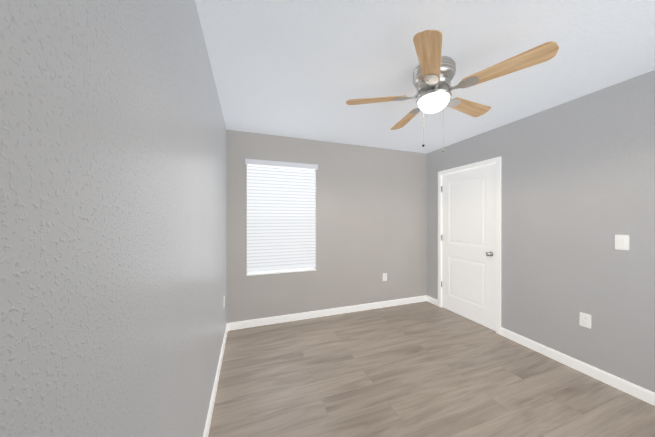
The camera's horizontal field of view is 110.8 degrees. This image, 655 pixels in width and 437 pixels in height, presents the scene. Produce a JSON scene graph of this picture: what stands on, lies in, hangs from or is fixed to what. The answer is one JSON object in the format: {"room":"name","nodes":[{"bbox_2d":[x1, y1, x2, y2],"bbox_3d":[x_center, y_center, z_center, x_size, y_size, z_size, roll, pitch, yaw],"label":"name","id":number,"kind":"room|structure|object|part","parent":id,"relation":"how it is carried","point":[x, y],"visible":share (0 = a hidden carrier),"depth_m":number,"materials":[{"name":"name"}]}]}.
{"room":"empty bedroom","nodes":[
{"label":"empty bedroom","id":0,"kind":"room"},
{"bbox_2d":[0,0,226,436],"bbox_3d":[-0.707,0.133,1.081,0.120,2.440,3.720,0,0,-19],"label":"wall","id":1,"kind":"structure","parent":0,"point":[113,220],"depth_m":0.43,"materials":[{"name":"grey paint"}]},
{"bbox_2d":[203,324,227,436],"bbox_3d":[-0.644,1.308,1.105,0.012,0.090,3.480,0,0,-19],"label":"baseboard","id":2,"kind":"structure","parent":1,"relation":"attached to","point":[208,420],"depth_m":1.71,"materials":[{"name":"white wood"}]},
{"bbox_2d":[227,130,426,323],"bbox_3d":[0.191,0.131,3.301,3.040,2.440,0.120,0,0,-19],"label":"wall","id":3,"kind":"structure","parent":0,"point":[371,215],"depth_m":3.25,"materials":[{"name":"grey paint"}]},
{"bbox_2d":[247,164,315,272],"bbox_3d":[-0.602,-0.018,3.026,0.906,1.443,0.112,0,0,-19],"label":"window","id":4,"kind":"structure","parent":3,"relation":"in","point":[281,221],"depth_m":2.99,"materials":[{"name":"white plastic"}]},
{"bbox_3d":[-0.592,-0.038,2.998,0.900,1.399,0.052,0,0,-19],"label":"window blind rails","id":5,"kind":"part","parent":4,"relation":"part of","materials":[{"name":"white plastic"}]},
{"bbox_2d":[247,268,315,275],"bbox_3d":[-0.590,0.698,2.993,0.906,0.015,0.071,0,0,-19],"label":"window sill","id":6,"kind":"structure","parent":3,"relation":"attached to","point":[275,272],"depth_m":2.97,"materials":[{"name":"white"}]},
{"bbox_2d":[245,159,317,168],"bbox_3d":[-0.577,-0.719,2.952,0.938,0.060,0.029,0,0,-19],"label":"window valance","id":7,"kind":"object","parent":3,"relation":"attached to","point":[278,163],"visible":0.98,"depth_m":2.93,"materials":[{"name":"white"}]},
{"bbox_2d":[228,295,426,330],"bbox_3d":[0.213,1.306,3.241,3.016,0.090,0.012,0,0,-19],"label":"baseboard","id":8,"kind":"structure","parent":3,"relation":"attached to","point":[288,318],"depth_m":3.13,"materials":[{"name":"white wood"}]},
{"bbox_2d":[383,273,386,280],"bbox_3d":[0.883,0.890,3.476,0.072,0.118,0.007,0,0,-19],"label":"electrical outlet","id":9,"kind":"object","parent":3,"relation":"attached to","point":[384,276],"visible":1,"depth_m":3.47,"materials":[{"name":"white plastic"}]},
{"bbox_2d":[195,0,654,152],"bbox_3d":[0.785,-1.137,1.601,3.280,0.100,3.720,0,0,-19],"label":"ceiling","id":10,"kind":"structure","parent":0,"point":[304,69],"depth_m":1.53,"materials":[{"name":"white paint"}]},
{"bbox_2d":[346,30,558,151],"bbox_3d":[0.785,-0.769,1.654,1.189,0.636,1.200,0,0,-19],"label":"fan","id":11,"kind":"object","parent":10,"relation":"hanging from","point":[434,72],"visible":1,"depth_m":1.48,"materials":[{"name":"brown wood"}]},
{"bbox_3d":[0.762,-0.817,1.625,0.212,0.088,0.212,0,0,-19],"label":"globe","id":12,"kind":"part","parent":11,"relation":"part of","materials":[{"name":"white glass"}]},
{"bbox_2d":[208,301,654,436],"bbox_3d":[0.785,1.403,1.604,3.280,0.100,3.720,0,0,-19],"label":"floor","id":13,"kind":"structure","parent":0,"point":[424,369],"depth_m":1.84,"materials":[{"name":"brown wood"}]},
{"bbox_2d":[427,70,654,392],"bbox_3d":[2.277,0.132,2.123,0.120,2.440,3.720,0,0,-19],"label":"wall","id":14,"kind":"structure","parent":0,"point":[577,185],"depth_m":2.01,"materials":[{"name":"grey paint"}]},
{"bbox_2d":[426,295,437,305],"bbox_3d":[1.681,1.305,3.629,0.012,0.090,0.246,0,0,-19],"label":"baseboard","id":15,"kind":"structure","parent":14,"relation":"attached to","point":[432,300],"depth_m":3.61,"materials":[{"name":"white wood"}]},
{"bbox_2d":[442,163,495,330],"bbox_3d":[1.901,0.335,3.083,0.035,2.012,0.800,0,0,-19],"label":"door","id":16,"kind":"structure","parent":14,"relation":"in","point":[468,241],"depth_m":3.01,"materials":[{"name":"white wood"}]},
{"bbox_2d":[438,156,500,334],"bbox_3d":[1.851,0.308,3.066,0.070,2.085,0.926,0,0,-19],"label":"door frame","id":17,"kind":"structure","parent":14,"relation":"in","point":[497,160],"depth_m":2.68,"materials":[{"name":"white wood"}]},
{"bbox_3d":[1.963,0.421,2.745,0.070,0.062,0.062,0,0,-19],"label":"knob","id":18,"kind":"part","parent":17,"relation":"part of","materials":[{"name":"silver metal"}]},
{"bbox_2d":[501,327,654,405],"bbox_3d":[2.408,1.308,1.549,0.012,0.090,2.306,0,0,-19],"label":"baseboard","id":19,"kind":"structure","parent":14,"relation":"attached to","point":[638,392],"depth_m":1.97,"materials":[{"name":"white wood"}]},
{"bbox_2d":[579,312,590,328],"bbox_3d":[2.259,0.885,1.980,0.007,0.118,0.072,0,0,-19],"label":"electrical outlet","id":20,"kind":"object","parent":14,"relation":"attached to","point":[584,320],"visible":1,"depth_m":1.98,"materials":[{"name":"white plastic"}]},
{"bbox_2d":[615,235,628,249],"bbox_3d":[2.324,0.182,1.785,0.012,0.118,0.072,0,0,-19],"label":"light switch","id":21,"kind":"object","parent":14,"relation":"attached to","point":[621,242],"visible":1,"depth_m":1.78,"materials":[{"name":"white plastic"}]}
]}

